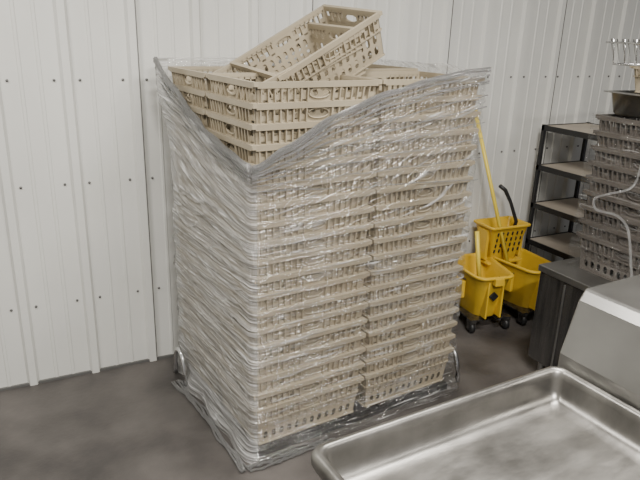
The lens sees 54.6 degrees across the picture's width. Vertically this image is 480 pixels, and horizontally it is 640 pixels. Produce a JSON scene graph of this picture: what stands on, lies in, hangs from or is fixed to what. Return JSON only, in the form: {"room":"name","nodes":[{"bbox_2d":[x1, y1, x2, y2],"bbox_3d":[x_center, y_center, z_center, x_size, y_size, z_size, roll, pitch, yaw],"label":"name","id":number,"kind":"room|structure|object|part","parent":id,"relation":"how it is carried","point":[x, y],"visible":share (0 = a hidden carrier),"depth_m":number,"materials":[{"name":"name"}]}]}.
{"room":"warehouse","nodes":[
{"label":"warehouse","id":0,"kind":"room"},
{"bbox_2d":[0,304,546,479],"bbox_3d":[1.284,1.476,1.372,9.228,0.100,6.080,-8,21,-26],"label":"floor","id":1,"kind":"structure","parent":0,"point":[131,422],"depth_m":2.88,"materials":[{"name":"concrete"}]},
{"bbox_2d":[153,57,491,472],"bbox_3d":[-0.031,-0.024,2.996,1.267,1.619,0.951,-10,22,-31],"label":"plastic crate stack","id":2,"kind":"object","parent":1,"relation":"on","point":[320,252],"visible":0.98,"depth_m":2.66,"materials":[{"name":"beige plastic"}]},
{"bbox_2d":[212,22,365,120],"bbox_3d":[-0.126,-0.737,2.724,0.558,0.190,0.436,-34,35,-19],"label":"plastic crate","id":3,"kind":"object","parent":2,"relation":"on","point":[321,32],"depth_m":2.76,"materials":[{"name":"beige plastic"}]},
{"bbox_2d":[229,4,384,113],"bbox_3d":[-0.041,-0.809,2.747,0.558,0.191,0.436,-37,38,-17],"label":"plastic crate","id":4,"kind":"object","parent":2,"relation":"on","point":[338,14],"depth_m":2.71,"materials":[{"name":"beige plastic"}]},
{"bbox_2d":[311,366,639,479],"bbox_3d":[0.496,0.933,1.340,0.790,0.902,0.800,-9,21,-29],"label":"metal tray","id":5,"kind":"object","parent":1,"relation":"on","point":[549,423],"visible":1,"depth_m":1.49,"materials":[{"name":"silver metal"}]},
{"bbox_2d":[454,253,513,332],"bbox_3d":[1.007,0.338,3.961,0.338,0.376,0.455,-4,20,-16],"label":"bucket","id":6,"kind":"object","parent":1,"relation":"on","point":[482,296],"depth_m":3.84,"materials":[{"name":"yellow plastic"}]},
{"bbox_2d":[475,231,480,276],"bbox_3d":[1.005,0.175,3.891,0.114,0.476,0.170,2,19,0],"label":"mop","id":7,"kind":"object","parent":6,"relation":"in","point":[477,236],"depth_m":3.84,"materials":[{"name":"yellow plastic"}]},
{"bbox_2d":[494,248,550,324],"bbox_3d":[1.325,0.302,4.094,0.338,0.376,0.454,-8,21,-27],"label":"bucket","id":8,"kind":"object","parent":1,"relation":"on","point":[520,292],"depth_m":3.98,"materials":[{"name":"yellow plastic"}]},
{"bbox_2d":[475,110,508,261],"bbox_3d":[1.099,-0.275,3.932,0.375,1.068,0.041,10,20,22],"label":"mop handle","id":9,"kind":"object","parent":8,"relation":"in","point":[488,173],"visible":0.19,"depth_m":3.91,"materials":[{"name":"yellow wood"}]},
{"bbox_3d":[1.099,-0.275,3.932,0.375,1.069,0.041,10,20,22],"label":"handle","id":10,"kind":"part","parent":9,"relation":"part of","materials":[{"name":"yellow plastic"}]},
{"bbox_2d":[473,184,530,265],"bbox_3d":[1.194,-0.113,4.067,0.315,0.510,0.215,-6,20,-23],"label":"mop wringer","id":11,"kind":"object","parent":8,"relation":"on","point":[513,228],"depth_m":4.04,"materials":[{"name":"yellow plastic"}]},
{"bbox_2d":[524,122,598,259],"bbox_3d":[1.806,-0.115,4.085,0.432,1.200,0.720,-8,21,-26],"label":"storage shelf","id":12,"kind":"object","parent":1,"relation":"on","point":[565,245],"visible":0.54,"depth_m":4.18,"materials":[{"name":"black painted steel"},{"name":"grey brown particle board"}]},
{"bbox_2d":[528,257,626,370],"bbox_3d":[1.786,0.531,3.083,0.900,0.620,1.100,-8,21,-26],"label":"cabinet","id":13,"kind":"object","parent":1,"relation":"on","point":[562,283],"visible":0.26,"depth_m":3.21,"materials":[{"name":"grey metal"}]},
{"bbox_2d":[576,114,639,281],"bbox_3d":[1.817,-0.209,3.048,0.977,0.800,0.594,-8,21,-26],"label":"plastic crates","id":14,"kind":"object","parent":13,"relation":"on","point":[609,236],"visible":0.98,"depth_m":2.97,"materials":[{"name":"grey plastic"}]},
{"bbox_2d":[604,90,639,118],"bbox_3d":[1.619,-0.597,2.801,0.400,0.108,0.540,-5,20,-20],"label":"pan","id":15,"kind":"object","parent":14,"relation":"on","point":[625,102],"visible":0.99,"depth_m":2.87,"materials":[{"name":"silver metal"}]},
{"bbox_2d":[629,66,639,92],"bbox_3d":[1.742,-0.693,2.735,0.436,0.118,0.558,-10,22,-32],"label":"plastic crate","id":16,"kind":"object","parent":15,"relation":"on","point":[636,69],"visible":0.97,"depth_m":2.82,"materials":[{"name":"beige plastic"}]},
{"bbox_2d":[606,39,639,66],"bbox_3d":[1.585,-0.812,2.706,0.567,0.110,0.388,-10,22,-31],"label":"wire basket","id":17,"kind":"object","parent":16,"relation":"on","point":[623,42],"visible":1,"depth_m":2.70,"materials":[{"name":"silver metal"}]},
{"bbox_2d":[558,275,639,410],"bbox_3d":[1.263,0.734,1.674,0.907,1.110,0.900,-9,21,-29],"label":"base cabinet","id":18,"kind":"object","parent":1,"relation":"on","point":[601,346],"visible":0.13,"depth_m":1.61,"materials":[{"name":"silver metal"}]},
{"bbox_2d":[0,0,639,387],"bbox_3d":[0.009,-0.922,3.341,9.228,3.100,0.022,-8,21,-26],"label":"wall","id":19,"kind":"structure","parent":0,"point":[88,273],"depth_m":3.12,"materials":[{"name":"white metal"}]},
{"bbox_2d":[0,351,187,390],"bbox_3d":[-0.038,0.538,3.841,9.228,0.012,0.014,-8,21,-26],"label":"trim","id":20,"kind":"structure","parent":19,"relation":"attached to","point":[185,352],"depth_m":3.25,"materials":[{"name":"metal"}]}
]}

